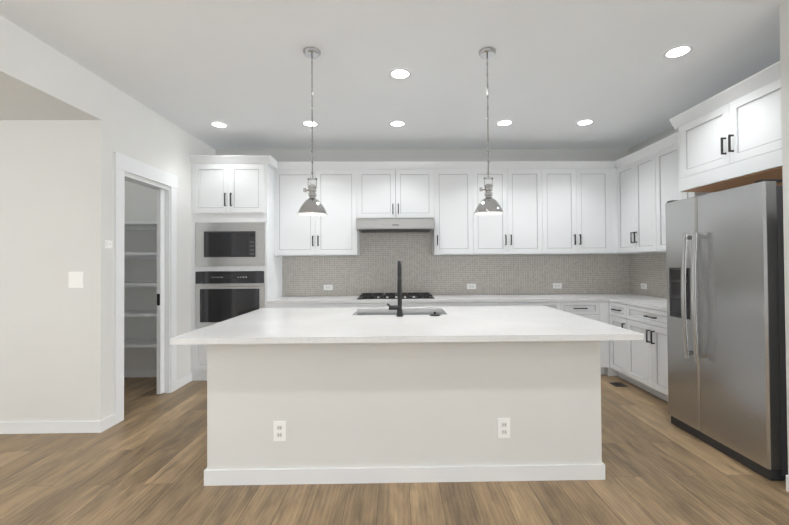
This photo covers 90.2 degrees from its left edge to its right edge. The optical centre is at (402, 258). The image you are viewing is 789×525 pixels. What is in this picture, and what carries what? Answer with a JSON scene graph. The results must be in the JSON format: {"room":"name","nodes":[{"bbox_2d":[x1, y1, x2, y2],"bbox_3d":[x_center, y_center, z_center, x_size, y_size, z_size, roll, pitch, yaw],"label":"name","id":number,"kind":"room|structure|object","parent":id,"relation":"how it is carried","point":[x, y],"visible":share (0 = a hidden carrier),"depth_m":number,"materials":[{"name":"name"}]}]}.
{"room":"kitchen","nodes":[
{"label":"kitchen","id":0,"kind":"room"},
{"bbox_2d":[0,80,85,119],"bbox_3d":[-3.526,-1.325,-0.040,2.033,0.340,6.406,0,-1,-1],"label":"ceiling","id":1,"kind":"structure","parent":0,"point":[17,103],"depth_m":2.94,"materials":[{"name":"paint"}]},
{"bbox_2d":[0,120,86,421],"bbox_3d":[-3.568,-0.029,3.207,2.033,2.850,0.120,0,-1,-1],"label":"wall","id":2,"kind":"structure","parent":0,"point":[42,255],"depth_m":3.16,"materials":[{"name":"paint"}]},
{"bbox_2d":[0,419,103,433],"bbox_3d":[-3.432,1.349,3.125,2.047,0.090,0.014,0,-1,-1],"label":"baseboard","id":3,"kind":"structure","parent":2,"relation":"attached to","point":[37,427],"depth_m":3.13,"materials":[{"name":"white wood"}]},
{"bbox_2d":[68,272,83,287],"bbox_3d":[-2.625,0.169,3.153,0.115,0.130,0.009,0,-1,-1],"label":"hall light switch","id":4,"kind":"object","parent":2,"relation":"attached to","point":[75,279],"visible":1,"depth_m":3.15,"materials":[{"name":"white plastic"}]},
{"bbox_2d":[0,15,214,420],"bbox_3d":[-2.457,-0.065,0.958,0.120,2.850,8.400,0,-1,-1],"label":"wall","id":5,"kind":"structure","parent":0,"point":[104,138],"depth_m":3.19,"materials":[{"name":"paint"}]},
{"bbox_2d":[105,240,111,247],"bbox_3d":[-2.420,-0.118,3.235,0.022,0.065,0.060,0,-1,-1],"label":"sensor","id":6,"kind":"object","parent":5,"relation":"attached to","point":[108,243],"visible":0.95,"depth_m":3.22,"materials":[{"name":"white plastic"}]},
{"bbox_2d":[113,152,177,424],"bbox_3d":[-2.486,0.251,3.759,0.144,2.290,0.934,0,-1,-1],"label":"door frame","id":7,"kind":"structure","parent":5,"relation":"attached to","point":[122,164],"depth_m":3.69,"materials":[{"name":"white wood"}]},
{"bbox_2d":[157,189,164,393],"bbox_3d":[-2.506,0.338,4.060,0.038,2.101,0.072,0,-1,-1],"label":"pocket door","id":8,"kind":"structure","parent":5,"relation":"in","point":[160,288],"depth_m":4.04,"materials":[{"name":"white wood"}]},
{"bbox_2d":[177,373,191,388],"bbox_3d":[-2.434,1.359,4.365,0.014,0.090,0.328,0,-1,-1],"label":"baseboard","id":9,"kind":"structure","parent":5,"relation":"attached to","point":[186,379],"depth_m":4.36,"materials":[{"name":"white wood"}]},
{"bbox_2d":[124,181,156,369],"bbox_3d":[-3.292,-0.011,4.765,1.433,2.850,0.120,0,-1,-1],"label":"wall","id":10,"kind":"structure","parent":0,"point":[140,203],"depth_m":4.71,"materials":[{"name":"paint"}]},
{"bbox_2d":[124,221,156,347],"bbox_3d":[-3.236,0.305,4.524,1.329,1.434,0.353,0,-1,-1],"label":"pantry shelving","id":11,"kind":"object","parent":10,"relation":"attached to","point":[138,225],"visible":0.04,"depth_m":4.47,"materials":[{"name":"white wood"}]},
{"bbox_2d":[124,369,156,376],"bbox_3d":[-3.232,1.368,4.682,1.333,0.090,0.014,0,-1,-1],"label":"baseboard","id":12,"kind":"structure","parent":10,"relation":"attached to","point":[133,372],"depth_m":4.68,"materials":[{"name":"white wood"}]},
{"bbox_2d":[0,0,783,149],"bbox_3d":[-0.611,-1.550,1.106,7.900,0.100,8.600,0,-1,-1],"label":"ceiling","id":13,"kind":"structure","parent":0,"point":[558,70],"depth_m":2.98,"materials":[{"name":"paint"}]},
{"bbox_2d":[210,122,228,127],"bbox_3d":[-1.988,-1.447,4.254,0.184,0.004,0.184,0,-1,-1],"label":"recessed light","id":14,"kind":"object","parent":13,"relation":"in","point":[220,125],"visible":1,"depth_m":4.24,"materials":[{"name":"white plastic"}]},
{"bbox_2d":[302,121,318,126],"bbox_3d":[-0.999,-1.454,4.239,0.184,0.004,0.184,0,-1,-1],"label":"recessed light","id":15,"kind":"object","parent":13,"relation":"in","point":[308,123],"visible":0.94,"depth_m":4.23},
{"bbox_2d":[297,47,326,215],"bbox_3d":[-0.645,-0.895,2.793,0.207,1.162,0.207,0,-1,-1],"label":"pendant light","id":16,"kind":"object","parent":13,"relation":"hanging from","point":[312,205],"visible":1,"depth_m":2.77,"materials":[{"name":"silver metal"}]},
{"bbox_2d":[389,120,405,126],"bbox_3d":[-0.059,-1.460,4.254,0.184,0.004,0.184,0,-1,-1],"label":"recessed light","id":17,"kind":"object","parent":13,"relation":"in","point":[397,123],"visible":1,"depth_m":4.25,"materials":[{"name":"white plastic"}]},
{"bbox_2d":[389,68,411,78],"bbox_3d":[-0.022,-1.474,3.138,0.184,0.004,0.184,0,-1,-1],"label":"recessed light","id":18,"kind":"object","parent":13,"relation":"in","point":[399,73],"visible":1,"depth_m":3.13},
{"bbox_2d":[474,47,503,214],"bbox_3d":[0.608,-0.903,2.810,0.207,1.162,0.207,0,-1,-1],"label":"pendant light","id":19,"kind":"object","parent":13,"relation":"hanging from","point":[488,204],"visible":1,"depth_m":2.79,"materials":[{"name":"silver metal"}]},
{"bbox_2d":[496,120,512,125],"bbox_3d":[1.099,-1.467,4.252,0.184,0.004,0.184,0,-1,-1],"label":"recessed light","id":20,"kind":"object","parent":13,"relation":"in","point":[504,122],"visible":1,"depth_m":4.24,"materials":[{"name":"white plastic"}]},
{"bbox_2d":[576,119,593,125],"bbox_3d":[1.971,-1.473,4.255,0.184,0.004,0.184,0,-1,-1],"label":"recessed light","id":21,"kind":"object","parent":13,"relation":"in","point":[585,122],"visible":1,"depth_m":4.25,"materials":[{"name":"white plastic"}]},
{"bbox_2d":[663,45,692,58],"bbox_3d":[1.983,-1.491,2.835,0.184,0.004,0.184,0,-1,-1],"label":"recessed light","id":22,"kind":"object","parent":13,"relation":"in","point":[676,51],"visible":1,"depth_m":2.83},
{"bbox_2d":[0,374,788,524],"bbox_3d":[-0.592,1.400,1.068,7.900,0.100,8.600,0,-1,-1],"label":"floor","id":23,"kind":"structure","parent":0,"point":[144,462],"depth_m":2.33,"materials":[{"name":"brown wood"}]},
{"bbox_2d":[189,155,282,380],"bbox_3d":[-1.989,0.111,4.817,0.929,2.590,0.689,0,-1,-1],"label":"tall cabinet","id":24,"kind":"object","parent":23,"relation":"on","point":[236,266],"visible":0.83,"depth_m":4.54,"materials":[{"name":"white wood"}]},
{"bbox_2d":[196,271,263,328],"bbox_3d":[-1.997,0.475,4.651,0.780,0.654,0.366,0,-1,-1],"label":"wall oven","id":25,"kind":"object","parent":24,"relation":"in","point":[221,296],"depth_m":4.52,"materials":[{"name":"silver metal"}]},
{"bbox_2d":[195,222,264,265],"bbox_3d":[-2.002,-0.164,4.688,0.788,0.502,0.308,0,-1,-1],"label":"microwave","id":26,"kind":"object","parent":24,"relation":"in","point":[216,243],"depth_m":4.54,"materials":[{"name":"silver metal"}]},
{"bbox_2d":[267,303,355,307],"bbox_3d":[-1.063,0.962,4.835,1.018,0.878,0.661,0,-1,-1],"label":"base cabinet","id":27,"kind":"object","parent":23,"relation":"on","point":[322,305],"visible":0.06,"depth_m":4.54,"materials":[{"name":"white wood"}]},
{"bbox_2d":[267,294,652,303],"bbox_3d":[0.728,0.494,4.883,4.607,0.036,0.633,0,-1,-1],"label":"countertop","id":28,"kind":"structure","parent":27,"relation":"on","point":[510,297],"depth_m":4.61,"materials":[{"name":"white stone"}]},
{"bbox_2d":[357,292,433,298],"bbox_3d":[-0.087,0.460,4.883,0.914,0.042,0.472,0,-1,-1],"label":"cooktop","id":29,"kind":"object","parent":28,"relation":"in","point":[427,295],"visible":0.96,"depth_m":4.71,"materials":[{"name":"black metal"}]},
{"bbox_2d":[356,303,436,306],"bbox_3d":[-0.079,0.955,4.850,0.949,0.878,0.661,0,-1,-1],"label":"base cabinet","id":30,"kind":"object","parent":23,"relation":"on","point":[403,305],"visible":0.08,"depth_m":4.56,"materials":[{"name":"white wood"}]},
{"bbox_2d":[207,341,601,469],"bbox_3d":[0.011,0.929,2.779,2.415,0.878,0.740,0,-1,-1],"label":"kitchen island","id":31,"kind":"object","parent":23,"relation":"on","point":[393,404],"depth_m":2.41,"materials":[{"name":"paint"}]},
{"bbox_2d":[273,421,285,440],"bbox_3d":[-0.750,1.049,2.389,0.074,0.120,0.008,0,-1,-1],"label":"outlet","id":32,"kind":"object","parent":31,"relation":"attached to","point":[279,430],"visible":1,"depth_m":2.39,"materials":[{"name":"plastic"}]},
{"bbox_2d":[204,462,604,485],"bbox_3d":[0.014,1.323,2.767,2.443,0.090,0.754,0,-1,-1],"label":"baseboard","id":33,"kind":"structure","parent":31,"relation":"attached to","point":[288,476],"depth_m":2.39,"materials":[{"name":"white wood"}]},
{"bbox_2d":[170,306,643,344],"bbox_3d":[0.025,0.474,3.034,2.730,0.036,1.537,0,-1,-1],"label":"countertop","id":34,"kind":"structure","parent":31,"relation":"on","point":[349,325],"depth_m":2.58,"materials":[{"name":"white stone"}]},
{"bbox_2d":[387,260,402,316],"bbox_3d":[-0.065,0.236,3.215,0.133,0.448,0.225,0,-1,-1],"label":"faucet","id":35,"kind":"object","parent":34,"relation":"on","point":[398,307],"visible":1,"depth_m":3.12,"materials":[{"name":"black metal"}]},
{"bbox_2d":[356,312,443,314],"bbox_3d":[-0.026,0.614,3.433,0.809,0.230,0.474,0,-1,-1],"label":"sink","id":36,"kind":"object","parent":34,"relation":"in","point":[412,313],"visible":0.02,"depth_m":3.66,"materials":[{"name":"metal"}]},
{"bbox_2d":[498,418,509,437],"bbox_3d":[0.620,1.040,2.411,0.074,0.120,0.008,0,-1,-1],"label":"outlet","id":37,"kind":"object","parent":31,"relation":"attached to","point":[503,427],"visible":1,"depth_m":2.41,"materials":[{"name":"plastic"}]},
{"bbox_2d":[437,302,498,306],"bbox_3d":[0.756,0.950,4.863,0.719,0.878,0.661,0,-1,-1],"label":"base cabinet","id":38,"kind":"object","parent":23,"relation":"on","point":[445,304],"visible":0.04,"depth_m":4.57,"materials":[{"name":"white wood"}]},
{"bbox_2d":[499,302,559,309],"bbox_3d":[1.476,0.946,4.874,0.719,0.878,0.661,0,-1,-1],"label":"base cabinet","id":39,"kind":"object","parent":23,"relation":"on","point":[555,305],"visible":0.19,"depth_m":4.58,"materials":[{"name":"white wood"}]},
{"bbox_2d":[560,301,598,320],"bbox_3d":[2.066,0.942,4.884,0.459,0.878,0.661,0,-1,-1],"label":"base cabinet","id":40,"kind":"object","parent":23,"relation":"on","point":[588,309],"visible":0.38,"depth_m":4.59,"materials":[{"name":"white wood"}]},
{"bbox_2d":[599,301,617,375],"bbox_3d":[2.665,0.938,4.910,0.738,0.878,0.627,0,-1,-1],"label":"base cabinet","id":41,"kind":"object","parent":23,"relation":"on","point":[606,369],"visible":0.23,"depth_m":4.59,"materials":[{"name":"white wood"}]},
{"bbox_2d":[609,382,627,386],"bbox_3d":[2.341,1.369,4.275,0.125,0.004,0.140,0,-1,-1],"label":"floor vent","id":42,"kind":"object","parent":23,"relation":"in","point":[618,384],"visible":1,"depth_m":4.27,"materials":[{"name":"plastic"}]},
{"bbox_2d":[609,302,635,384],"bbox_3d":[2.711,0.932,4.419,0.661,0.878,0.345,0,-1,-1],"label":"base cabinet","id":43,"kind":"object","parent":23,"relation":"on","point":[618,348],"visible":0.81,"depth_m":4.40,"materials":[{"name":"white wood"}]},
{"bbox_2d":[627,305,667,401],"bbox_3d":[2.720,0.924,3.826,0.661,0.878,0.839,0,-1,-1],"label":"base cabinet","id":44,"kind":"object","parent":23,"relation":"on","point":[647,363],"visible":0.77,"depth_m":3.87,"materials":[{"name":"white wood"}]},
{"bbox_2d":[608,297,666,310],"bbox_3d":[2.729,0.469,3.997,0.633,0.036,1.170,0,-1,-1],"label":"countertop","id":45,"kind":"structure","parent":44,"relation":"on","point":[656,303],"depth_m":4.19,"materials":[{"name":"white stone"}]},
{"bbox_2d":[665,179,787,480],"bbox_3d":[2.577,0.434,2.830,0.936,1.835,0.890,0,-1,-1],"label":"fridge","id":46,"kind":"object","parent":23,"relation":"on","point":[726,345],"visible":1,"depth_m":2.63,"materials":[{"name":"silver metal"}]},
{"bbox_2d":[215,149,627,281],"bbox_3d":[-0.666,-0.022,5.246,7.900,2.850,0.120,0,-1,-1],"label":"wall","id":47,"kind":"structure","parent":0,"point":[449,154],"depth_m":5.22,"materials":[{"name":"paint"}]},
{"bbox_2d":[274,161,359,255],"bbox_3d":[-1.078,-0.613,4.993,1.013,1.150,0.385,0,-1,-1],"label":"upper cabinet","id":48,"kind":"object","parent":47,"relation":"attached to","point":[333,232],"visible":0.9,"depth_m":4.84,"materials":[{"name":"white wood"}]},
{"bbox_2d":[356,161,433,217],"bbox_3d":[-0.095,-0.841,5.011,0.954,0.705,0.385,0,-1,-1],"label":"upper cabinet","id":49,"kind":"object","parent":47,"relation":"attached to","point":[391,189],"visible":0.81,"depth_m":4.86,"materials":[{"name":"white wood"}]},
{"bbox_2d":[356,217,433,232],"bbox_3d":[-0.097,-0.417,4.943,0.940,0.144,0.494,0,-1,-1],"label":"range hood","id":50,"kind":"object","parent":49,"relation":"attached to","point":[394,225],"visible":1,"depth_m":4.70,"materials":[{"name":"silver metal"}]},
{"bbox_2d":[432,161,472,254],"bbox_3d":[0.624,-0.623,5.019,0.479,1.150,0.385,0,-1,-1],"label":"upper cabinet","id":51,"kind":"object","parent":47,"relation":"attached to","point":[452,232],"visible":1,"depth_m":4.87,"materials":[{"name":"white wood"}]},
{"bbox_2d":[282,232,629,295],"bbox_3d":[0.721,0.065,5.202,4.608,0.829,0.007,0,-1,-1],"label":"tile backsplash","id":52,"kind":"structure","parent":47,"relation":"attached to","point":[372,268],"depth_m":5.19,"materials":[{"name":"grey tile"}]},
{"bbox_2d":[324,285,332,289],"bbox_3d":[-0.984,0.379,5.164,0.115,0.070,0.008,0,-1,-1],"label":"electrical outlet","id":53,"kind":"object","parent":52,"relation":"attached to","point":[328,287],"visible":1,"depth_m":5.16,"materials":[{"name":"white plastic"}]},
{"bbox_2d":[467,284,475,288],"bbox_3d":[0.906,0.367,5.193,0.115,0.070,0.008,0,-1,-1],"label":"electrical outlet","id":54,"kind":"object","parent":52,"relation":"attached to","point":[471,286],"visible":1,"depth_m":5.19,"materials":[{"name":"white plastic"}]},
{"bbox_2d":[553,283,561,287],"bbox_3d":[2.047,0.360,5.211,0.115,0.070,0.008,0,-1,-1],"label":"electrical outlet","id":55,"kind":"object","parent":52,"relation":"attached to","point":[557,285],"visible":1,"depth_m":5.21,"materials":[{"name":"white plastic"}]},
{"bbox_2d":[472,161,542,254],"bbox_3d":[1.296,-0.627,5.030,0.864,1.150,0.385,0,-1,-1],"label":"upper cabinet","id":56,"kind":"object","parent":47,"relation":"attached to","point":[515,228],"visible":1,"depth_m":4.88,"materials":[{"name":"white wood"}]},
{"bbox_2d":[536,161,611,254],"bbox_3d":[2.156,-0.633,5.043,0.854,1.150,0.385,0,-1,-1],"label":"upper cabinet","id":57,"kind":"object","parent":47,"relation":"attached to","point":[576,214],"visible":1,"depth_m":4.89,"materials":[{"name":"white wood"}]},
{"bbox_2d":[628,127,677,253],"bbox_3d":[3.107,-0.065,3.780,0.120,2.850,2.930,0,-1,-1],"label":"wall","id":58,"kind":"structure","parent":0,"point":[659,136],"depth_m":4.74,"materials":[{"name":"paint"}]},
{"bbox_2d":[610,144,665,253],"bbox_3d":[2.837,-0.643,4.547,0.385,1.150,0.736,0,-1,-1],"label":"upper cabinet","id":59,"kind":"object","parent":58,"relation":"attached to","point":[636,191],"visible":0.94,"depth_m":4.49,"materials":[{"name":"white wood"}]},
{"bbox_2d":[630,253,666,297],"bbox_3d":[3.036,0.192,4.320,0.008,0.523,1.800,0,-1,-1],"label":"tile backsplash","id":60,"kind":"structure","parent":58,"relation":"attached to","point":[649,269],"depth_m":4.82,"materials":[{"name":"grey tile"}]},
{"bbox_2d":[641,283,646,288],"bbox_3d":[3.019,0.345,4.928,0.008,0.070,0.114,0,-1,-1],"label":"electrical outlet","id":61,"kind":"object","parent":60,"relation":"attached to","point":[643,285],"visible":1,"depth_m":4.93,"materials":[{"name":"white plastic"}]},
{"bbox_2d":[652,132,692,251],"bbox_3d":[2.849,-0.653,3.794,0.385,1.150,0.768,0,-1,-1],"label":"upper cabinet","id":62,"kind":"object","parent":58,"relation":"attached to","point":[666,149],"visible":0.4,"depth_m":4.04,"materials":[{"name":"white wood"}]},
{"bbox_2d":[670,61,782,196],"bbox_3d":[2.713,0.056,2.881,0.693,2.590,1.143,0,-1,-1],"label":"upper cabinet","id":63,"kind":"object","parent":58,"relation":"attached to","point":[730,137],"visible":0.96,"depth_m":2.85,"materials":[{"name":"white wood"}]},
{"bbox_2d":[779,0,788,474],"bbox_3d":[2.752,-0.116,-0.426,0.960,2.850,5.470,0,-1,-1],"label":"wall","id":64,"kind":"structure","parent":0,"point":[784,32],"depth_m":2.29,"materials":[{"name":"paint"}]},
{"bbox_2d":[786,475,788,491],"bbox_3d":[2.274,1.267,-0.451,0.014,0.090,5.470,0,-1,-1],"label":"baseboard","id":65,"kind":"structure","parent":64,"relation":"attached to","point":[787,476],"depth_m":2.27,"materials":[{"name":"white wood"}]}
]}

